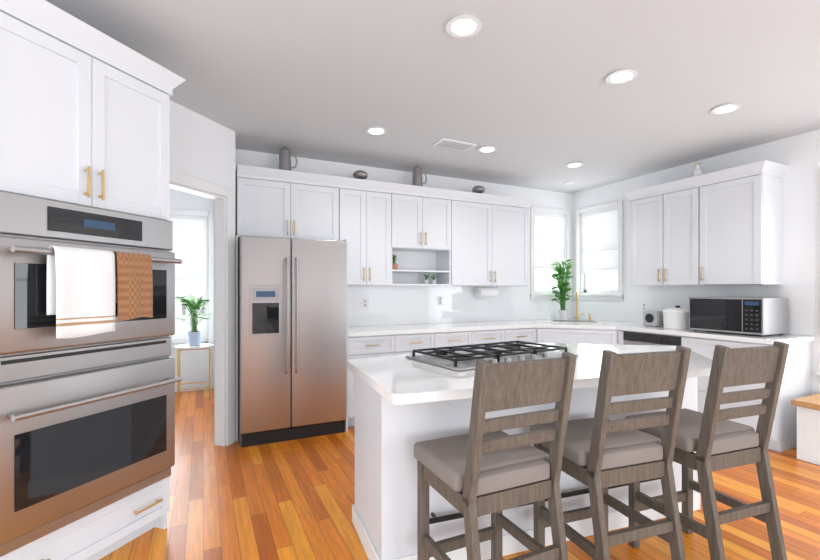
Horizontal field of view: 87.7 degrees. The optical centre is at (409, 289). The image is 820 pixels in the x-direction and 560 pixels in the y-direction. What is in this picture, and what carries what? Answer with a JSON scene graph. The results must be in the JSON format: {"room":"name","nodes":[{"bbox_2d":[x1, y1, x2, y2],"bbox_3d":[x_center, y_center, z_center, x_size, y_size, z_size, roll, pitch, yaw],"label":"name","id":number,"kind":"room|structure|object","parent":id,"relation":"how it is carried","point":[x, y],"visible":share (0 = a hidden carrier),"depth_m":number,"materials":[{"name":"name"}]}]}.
{"room":"kitchen","nodes":[
{"label":"kitchen","id":0,"kind":"room"},
{"bbox_2d":[170,188,213,382],"bbox_3d":[-3.687,-0.030,5.271,2.550,2.700,0.100,0,0,-26],"label":"wall","id":1,"kind":"structure","parent":0,"point":[194,366],"depth_m":5.62,"materials":[{"name":"white paint"}]},
{"bbox_2d":[169,209,213,352],"bbox_3d":[-3.154,-0.120,5.501,1.160,1.850,0.150,0,0,-26],"label":"window","id":2,"kind":"structure","parent":1,"relation":"in","point":[193,244],"depth_m":5.64,"materials":[{"name":"white glass"}]},
{"bbox_2d":[175,380,213,391],"bbox_3d":[-3.706,1.265,5.198,2.450,0.110,0.013,0,0,-26],"label":"baseboard","id":3,"kind":"structure","parent":1,"relation":"attached to","point":[193,385],"depth_m":5.61,"materials":[{"name":"white wood"}]},
{"bbox_2d":[170,100,234,197],"bbox_3d":[-2.142,-0.030,2.108,0.100,2.700,3.465,0,0,19],"label":"wall","id":4,"kind":"structure","parent":0,"point":[202,147],"depth_m":3.37,"materials":[{"name":"white paint"}]},
{"bbox_2d":[170,170,234,445],"bbox_3d":[-1.744,0.225,3.249,0.144,2.190,0.990,0,0,19],"label":"door frame","id":5,"kind":"structure","parent":4,"relation":"attached to","point":[224,321],"depth_m":3.62,"materials":[{"name":"white wood"}]},
{"bbox_2d":[235,149,571,325],"bbox_3d":[0.320,-0.030,5.208,4.610,2.700,0.100,0,0,-26],"label":"wall","id":6,"kind":"structure","parent":0,"point":[551,199],"depth_m":5.00,"materials":[{"name":"white paint"}]},
{"bbox_2d":[235,172,338,240],"bbox_3d":[-1.211,-0.765,4.216,0.946,0.570,0.350,0,0,-26],"label":"upper cabinet","id":7,"kind":"object","parent":6,"relation":"attached to","point":[265,206],"depth_m":4.04,"materials":[{"name":"white wood"}]},
{"bbox_2d":[278,146,297,170],"bbox_3d":[-1.174,-1.248,4.097,0.193,0.254,0.140,0,0,-26],"label":"stein","id":8,"kind":"object","parent":7,"relation":"on","point":[284,158],"visible":0.9,"depth_m":4.04,"materials":[{"name":"grey metal"}]},
{"bbox_2d":[339,184,398,285],"bbox_3d":[-0.527,-0.550,4.547,0.694,1.000,0.350,0,0,-26],"label":"upper cabinet","id":9,"kind":"object","parent":6,"relation":"attached to","point":[368,217],"depth_m":4.41,"materials":[{"name":"white wood"}]},
{"bbox_2d":[353,170,367,179],"bbox_3d":[-0.513,-1.178,4.417,0.152,0.113,0.154,0,0,-26],"label":"bowl","id":10,"kind":"object","parent":9,"relation":"on","point":[359,174],"visible":0.69,"depth_m":4.36,"materials":[{"name":"grey metal"}]},
{"bbox_2d":[392,254,397,269],"bbox_3d":[-0.178,-0.313,4.724,0.113,0.188,0.124,0,0,-26],"label":"potted plant","id":11,"kind":"object","parent":9,"relation":"on","point":[394,265],"visible":0.71,"depth_m":4.70,"materials":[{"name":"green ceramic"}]},
{"bbox_2d":[399,188,454,251],"bbox_3d":[0.063,-0.750,4.832,0.740,0.600,0.350,0,0,-26],"label":"upper cabinet","id":12,"kind":"object","parent":6,"relation":"attached to","point":[447,237],"depth_m":4.71,"materials":[{"name":"white wood"}]},
{"bbox_2d":[412,165,426,185],"bbox_3d":[0.104,-1.248,4.715,0.193,0.254,0.140,0,0,-26],"label":"stein","id":13,"kind":"object","parent":12,"relation":"on","point":[417,180],"visible":0.92,"depth_m":4.66,"materials":[{"name":"grey metal"}]},
{"bbox_2d":[348,285,571,326],"bbox_3d":[0.736,0.174,5.346,3.536,0.449,0.009,0,0,-26],"label":"backsplash","id":14,"kind":"structure","parent":6,"relation":"attached to","point":[393,305],"depth_m":5.17,"materials":[{"name":"white tile"}]},
{"bbox_2d":[362,298,367,308],"bbox_3d":[-0.498,0.150,4.742,0.070,0.114,0.007,0,0,-26],"label":"electrical outlet","id":15,"kind":"object","parent":14,"relation":"attached to","point":[364,303],"visible":1,"depth_m":4.74,"materials":[{"name":"white plastic"}]},
{"bbox_2d":[438,296,442,305],"bbox_3d":[0.365,0.130,5.159,0.070,0.114,0.007,0,0,-26],"label":"electrical outlet","id":16,"kind":"object","parent":14,"relation":"attached to","point":[440,300],"visible":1,"depth_m":5.16,"materials":[{"name":"white plastic"}]},
{"bbox_2d":[431,196,530,285],"bbox_3d":[0.873,-0.550,5.224,1.181,1.000,0.350,0,0,-26],"label":"upper cabinet","id":17,"kind":"object","parent":6,"relation":"attached to","point":[492,236],"depth_m":5.06,"materials":[{"name":"white wood"}]},
{"bbox_2d":[423,274,429,283],"bbox_3d":[0.191,-0.126,4.893,0.085,0.114,0.083,0,0,-26],"label":"potted plant","id":18,"kind":"object","parent":17,"relation":"on","point":[426,281],"visible":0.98,"depth_m":4.88,"materials":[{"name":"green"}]},
{"bbox_2d":[431,274,437,283],"bbox_3d":[0.277,-0.125,4.946,0.086,0.113,0.078,0,0,-26],"label":"potted plant","id":19,"kind":"object","parent":17,"relation":"on","point":[433,281],"visible":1,"depth_m":4.93,"materials":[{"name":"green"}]},
{"bbox_2d":[472,185,484,192],"bbox_3d":[0.810,-1.178,5.057,0.152,0.113,0.154,0,0,-26],"label":"bowl","id":20,"kind":"object","parent":17,"relation":"on","point":[478,189],"visible":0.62,"depth_m":5.00,"materials":[{"name":"grey ceramic"}]},
{"bbox_2d":[476,287,498,296],"bbox_3d":[0.952,0.017,5.269,0.309,0.132,0.116,0,0,-26],"label":"paper towel","id":21,"kind":"object","parent":17,"relation":"attached to","point":[487,291],"visible":1,"depth_m":5.23,"materials":[{"name":"white paper"}]},
{"bbox_2d":[530,206,571,299],"bbox_3d":[1.942,-0.500,5.965,0.740,1.270,0.150,0,0,-26],"label":"window","id":22,"kind":"structure","parent":6,"relation":"in","point":[549,237],"depth_m":5.96,"materials":[{"name":"white glass"}]},
{"bbox_2d":[45,0,819,193],"bbox_3d":[0.913,-1.410,1.052,7.360,0.060,11.900,0,0,-26],"label":"ceiling","id":23,"kind":"structure","parent":0,"point":[530,94],"depth_m":2.77,"materials":[{"name":"white paint"}]},
{"bbox_2d":[365,126,386,134],"bbox_3d":[-0.291,-1.373,3.680,0.190,0.014,0.190,0,0,-26],"label":"recessed light","id":24,"kind":"object","parent":23,"relation":"in","point":[375,130],"visible":0.96,"depth_m":3.66,"materials":[{"name":"white plastic"}]},
{"bbox_2d":[432,138,476,150],"bbox_3d":[0.421,-1.373,4.046,0.380,0.013,0.200,0,0,-26],"label":"ceiling vent","id":25,"kind":"object","parent":23,"relation":"in","point":[453,144],"visible":0.96,"depth_m":4.02,"materials":[{"name":"white metal"}]},
{"bbox_2d":[446,15,481,37],"bbox_3d":[0.280,-1.373,2.224,0.190,0.014,0.190,0,0,-26],"label":"recessed light","id":26,"kind":"object","parent":23,"relation":"in","point":[462,26],"visible":0.98,"depth_m":2.21,"materials":[{"name":"white plastic"}]},
{"bbox_2d":[477,146,496,152],"bbox_3d":[0.753,-1.373,4.163,0.190,0.014,0.190,0,0,-26],"label":"recessed light","id":27,"kind":"object","parent":23,"relation":"in","point":[485,149],"visible":0.92,"depth_m":4.15,"materials":[{"name":"white plastic"}]},
{"bbox_2d":[564,181,573,184],"bbox_3d":[2.032,-1.370,5.447,0.120,0.020,0.120,0,0,-26],"label":"ceiling detector","id":28,"kind":"object","parent":23,"relation":"attached to","point":[568,182],"visible":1,"depth_m":5.42,"materials":[{"name":"white plastic"}]},
{"bbox_2d":[565,162,583,167],"bbox_3d":[1.802,-1.373,4.681,0.190,0.014,0.190,0,0,-26],"label":"recessed light","id":29,"kind":"object","parent":23,"relation":"in","point":[573,164],"visible":0.92,"depth_m":4.65,"materials":[{"name":"white plastic"}]},
{"bbox_2d":[605,69,637,83],"bbox_3d":[1.361,-1.373,2.746,0.190,0.014,0.190,0,0,-26],"label":"recessed light","id":30,"kind":"object","parent":23,"relation":"in","point":[621,76],"visible":0.96,"depth_m":2.73,"materials":[{"name":"white"}]},
{"bbox_2d":[711,103,741,113],"bbox_3d":[2.391,-1.373,3.233,0.190,0.014,0.190,0,0,-26],"label":"recessed light","id":31,"kind":"object","parent":23,"relation":"in","point":[726,108],"visible":0.98,"depth_m":3.22,"materials":[{"name":"white"}]},
{"bbox_2d":[99,389,819,559],"bbox_3d":[0.913,1.350,1.052,7.360,0.060,11.900,0,0,-26],"label":"floor","id":32,"kind":"structure","parent":0,"point":[288,500],"depth_m":2.60,"materials":[{"name":"brown wood"}]},
{"bbox_2d":[0,0,185,559],"bbox_3d":[-1.737,0.070,2.065,0.688,2.500,0.950,0,0,19],"label":"tall cabinet","id":33,"kind":"object","parent":32,"relation":"on","point":[84,114],"visible":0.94,"depth_m":1.94,"materials":[{"name":"white wood"}]},
{"bbox_2d":[0,191,181,556],"bbox_3d":[-1.681,0.320,2.045,0.732,1.390,0.796,0,0,19],"label":"double wall oven","id":34,"kind":"object","parent":33,"relation":"in","point":[87,425],"visible":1,"depth_m":1.84,"materials":[{"name":"grey metal"}]},
{"bbox_2d":[46,246,114,337],"bbox_3d":[-1.385,0.009,1.809,0.068,0.373,0.241,0,0,19],"label":"towel","id":35,"kind":"object","parent":34,"relation":"hanging from","point":[80,292],"visible":1,"depth_m":1.78,"materials":[{"name":"white fabric"}]},
{"bbox_2d":[113,251,152,320],"bbox_3d":[-1.313,-0.018,2.016,0.069,0.318,0.173,0,0,19],"label":"towel","id":36,"kind":"object","parent":34,"relation":"hanging from","point":[133,287],"visible":0.88,"depth_m":1.99,"materials":[{"name":"orange fabric"}]},
{"bbox_2d":[175,343,212,402],"bbox_3d":[-2.640,1.000,5.232,0.420,0.640,0.420,0,0,-26],"label":"table","id":37,"kind":"object","parent":32,"relation":"on","point":[187,347],"visible":0.98,"depth_m":5.14,"materials":[{"name":"brown"}]},
{"bbox_2d":[175,294,211,345],"bbox_3d":[-2.644,0.366,5.215,0.430,0.626,0.436,0,0,-26],"label":"plant","id":38,"kind":"object","parent":37,"relation":"on","point":[194,335],"visible":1,"depth_m":5.18,"materials":[{"name":"green plant"}]},
{"bbox_2d":[238,236,345,446],"bbox_3d":[-1.126,0.432,4.019,0.915,1.775,0.723,0,0,-26],"label":"fridge","id":39,"kind":"object","parent":32,"relation":"on","point":[292,339],"visible":1,"depth_m":3.73,"materials":[{"name":"grey metal"}]},
{"bbox_2d":[345,328,402,430],"bbox_3d":[-0.476,0.881,4.421,0.548,0.880,0.620,0,0,-26],"label":"base cabinet","id":40,"kind":"object","parent":32,"relation":"on","point":[359,347],"depth_m":4.10,"materials":[{"name":"white wood"}]},
{"bbox_2d":[348,318,814,344],"bbox_3d":[1.321,0.419,4.136,3.536,0.039,2.698,0,0,-26],"label":"countertop","id":41,"kind":"structure","parent":40,"relation":"on","point":[353,331],"depth_m":4.54,"materials":[{"name":"white stone"}]},
{"bbox_2d":[550,259,573,319],"bbox_3d":[2.048,-0.005,5.727,0.334,0.809,0.344,0,0,-26],"label":"potted plant","id":42,"kind":"object","parent":41,"relation":"on","point":[562,285],"visible":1,"depth_m":5.68,"materials":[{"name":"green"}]},
{"bbox_2d":[552,320,596,321],"bbox_3d":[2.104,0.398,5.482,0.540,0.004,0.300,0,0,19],"label":"sink basin","id":43,"kind":"object","parent":41,"relation":"in","point":[573,321],"visible":0.93,"depth_m":5.41,"materials":[{"name":"silver metal"}]},
{"bbox_2d":[575,290,584,319],"bbox_3d":[2.231,0.202,5.662,0.207,0.394,0.155,0,0,-26],"label":"brass faucet","id":44,"kind":"object","parent":41,"relation":"on","point":[576,317],"visible":1,"depth_m":5.70,"materials":[{"name":"gold metal"}]},
{"bbox_2d":[643,310,663,326],"bbox_3d":[2.687,0.313,4.709,0.143,0.170,0.160,0,0,-26],"label":"gadget","id":45,"kind":"object","parent":41,"relation":"on","point":[653,318],"visible":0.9,"depth_m":4.65,"materials":[{"name":"grey plastic"}]},
{"bbox_2d":[662,306,688,328],"bbox_3d":[2.797,0.281,4.462,0.270,0.235,0.310,0,0,-26],"label":"rice cooker","id":46,"kind":"object","parent":41,"relation":"on","point":[676,317],"visible":0.96,"depth_m":4.37,"materials":[{"name":"white plastic"}]},
{"bbox_2d":[689,297,787,335],"bbox_3d":[3.052,0.233,3.997,0.426,0.330,0.620,0,0,-26],"label":"microwave","id":47,"kind":"object","parent":41,"relation":"on","point":[759,316],"visible":0.98,"depth_m":3.79,"materials":[{"name":"silver metal"}]},
{"bbox_2d":[403,332,442,354],"bbox_3d":[-0.081,0.881,4.613,0.571,0.880,0.620,0,0,-26],"label":"base cabinet","id":48,"kind":"object","parent":32,"relation":"on","point":[414,341],"depth_m":4.37,"materials":[{"name":"white wood"}]},
{"bbox_2d":[443,330,478,349],"bbox_3d":[0.329,0.881,4.811,0.580,0.880,0.620,0,0,-26],"label":"base cabinet","id":49,"kind":"object","parent":32,"relation":"on","point":[457,338],"depth_m":4.58,"materials":[{"name":"white wood"}]},
{"bbox_2d":[479,329,510,345],"bbox_3d":[0.739,0.881,5.009,0.569,0.880,0.620,0,0,-26],"label":"base cabinet","id":50,"kind":"object","parent":32,"relation":"on","point":[497,335],"depth_m":4.77,"materials":[{"name":"white wood"}]},
{"bbox_2d":[414,352,576,559],"bbox_3d":[0.321,0.777,1.700,0.450,1.092,0.518,0,0,-25],"label":"stool","id":51,"kind":"object","parent":32,"relation":"on","point":[484,466],"visible":1,"depth_m":1.57,"materials":[{"name":"brown wood"}]},
{"bbox_2d":[511,328,535,342],"bbox_3d":[1.117,0.881,5.192,0.511,0.880,0.620,0,0,-26],"label":"base cabinet","id":52,"kind":"object","parent":32,"relation":"on","point":[518,334],"depth_m":4.96,"materials":[{"name":"white wood"}]},
{"bbox_2d":[352,379,699,559],"bbox_3d":[0.806,0.880,2.615,2.311,0.880,0.949,0,0,-26],"label":"kitchen island","id":53,"kind":"object","parent":32,"relation":"on","point":[384,510],"depth_m":2.06,"materials":[{"name":"white wood"}]},
{"bbox_2d":[347,343,711,418],"bbox_3d":[0.844,0.419,2.513,2.396,0.039,1.214,0,0,-26],"label":"island countertop","id":54,"kind":"structure","parent":53,"relation":"on","point":[423,390],"depth_m":2.05,"materials":[{"name":"white stone"}]},
{"bbox_2d":[406,341,578,371],"bbox_3d":[0.495,0.374,2.538,0.920,0.050,0.500,0,0,-32],"label":"gas cooktop","id":55,"kind":"object","parent":54,"relation":"in","point":[457,358],"visible":0.98,"depth_m":2.45,"materials":[{"name":"silver metal"}]},
{"bbox_2d":[535,328,619,343],"bbox_3d":[2.039,0.880,5.295,1.236,0.879,1.236,0,0,-26],"label":"base cabinet","id":56,"kind":"object","parent":32,"relation":"on","point":[574,335],"visible":0.19,"depth_m":4.88,"materials":[{"name":"white wood"}]},
{"bbox_2d":[530,346,690,559],"bbox_3d":[0.872,0.777,1.905,0.450,1.092,0.518,0,0,-19],"label":"stool","id":57,"kind":"object","parent":32,"relation":"on","point":[603,452],"visible":0.98,"depth_m":1.75,"materials":[{"name":"brown wood"}]},
{"bbox_2d":[618,330,677,345],"bbox_3d":[2.737,0.880,4.557,0.620,0.880,0.689,0,0,-26],"label":"dishwasher","id":58,"kind":"object","parent":32,"relation":"on","point":[625,337],"depth_m":4.44,"materials":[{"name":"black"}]},
{"bbox_2d":[625,341,788,559],"bbox_3d":[1.409,0.777,2.060,0.450,1.092,0.518,0,0,-20],"label":"stool","id":59,"kind":"object","parent":32,"relation":"on","point":[713,436],"visible":0.96,"depth_m":1.91,"materials":[{"name":"brown wood"}]},
{"bbox_2d":[678,336,811,451],"bbox_3d":[3.050,0.880,3.911,0.620,0.880,0.747,0,0,-26],"label":"base cabinet","id":60,"kind":"object","parent":32,"relation":"on","point":[796,380],"depth_m":3.60,"materials":[{"name":"white wood"}]},
{"bbox_2d":[791,393,819,464],"bbox_3d":[3.535,1.087,2.881,0.614,0.465,1.310,0,0,-26],"label":"bench","id":61,"kind":"object","parent":32,"relation":"on","point":[808,428],"visible":1,"depth_m":3.27,"materials":[{"name":"white wood"}]},
{"bbox_2d":[572,129,819,394],"bbox_3d":[4.483,-0.030,1.778,0.100,2.700,9.700,0,0,-26],"label":"wall","id":62,"kind":"structure","parent":0,"point":[799,155],"depth_m":3.86,"materials":[{"name":"white paint"}]},
{"bbox_2d":[574,200,623,300],"bbox_3d":[2.547,-0.500,5.724,0.150,1.270,0.760,0,0,-26],"label":"window","id":63,"kind":"structure","parent":62,"relation":"in","point":[601,251],"depth_m":5.72,"materials":[{"name":"white glass"}]},
{"bbox_2d":[628,184,687,285],"bbox_3d":[2.859,-0.550,4.615,0.350,1.000,0.838,0,0,-26],"label":"upper cabinet","id":64,"kind":"object","parent":62,"relation":"attached to","point":[658,221],"depth_m":4.59,"materials":[{"name":"white wood"}]},
{"bbox_2d":[572,284,814,335],"bbox_3d":[2.915,0.174,4.891,0.009,0.449,2.670,0,0,-26],"label":"backsplash","id":65,"kind":"structure","parent":62,"relation":"attached to","point":[801,297],"depth_m":4.65,"materials":[{"name":"white tile"}]},
{"bbox_2d":[642,302,646,310],"bbox_3d":[2.802,0.200,5.109,0.007,0.114,0.070,0,0,-26],"label":"electrical outlet","id":66,"kind":"object","parent":65,"relation":"attached to","point":[644,306],"visible":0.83,"depth_m":5.10,"materials":[{"name":"white plastic"}]},
{"bbox_2d":[688,168,783,284],"bbox_3d":[3.114,-0.550,4.089,0.350,1.000,0.593,0,0,-26],"label":"upper cabinet","id":67,"kind":"object","parent":62,"relation":"attached to","point":[722,227],"depth_m":3.93,"materials":[{"name":"white wood"}]},
{"bbox_2d":[692,163,702,176],"bbox_3d":[2.902,-1.199,4.313,0.090,0.159,0.090,0,0,-26],"label":"vase","id":68,"kind":"object","parent":67,"relation":"on","point":[697,171],"visible":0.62,"depth_m":4.29,"materials":[{"name":"white ceramic"}]},
{"bbox_2d":[816,168,819,381],"bbox_3d":[3.873,-0.130,2.983,0.150,1.830,1.550,0,0,-26],"label":"nook window","id":69,"kind":"structure","parent":62,"relation":"in","point":[817,373],"depth_m":3.65,"materials":[{"name":"white"}]}
]}

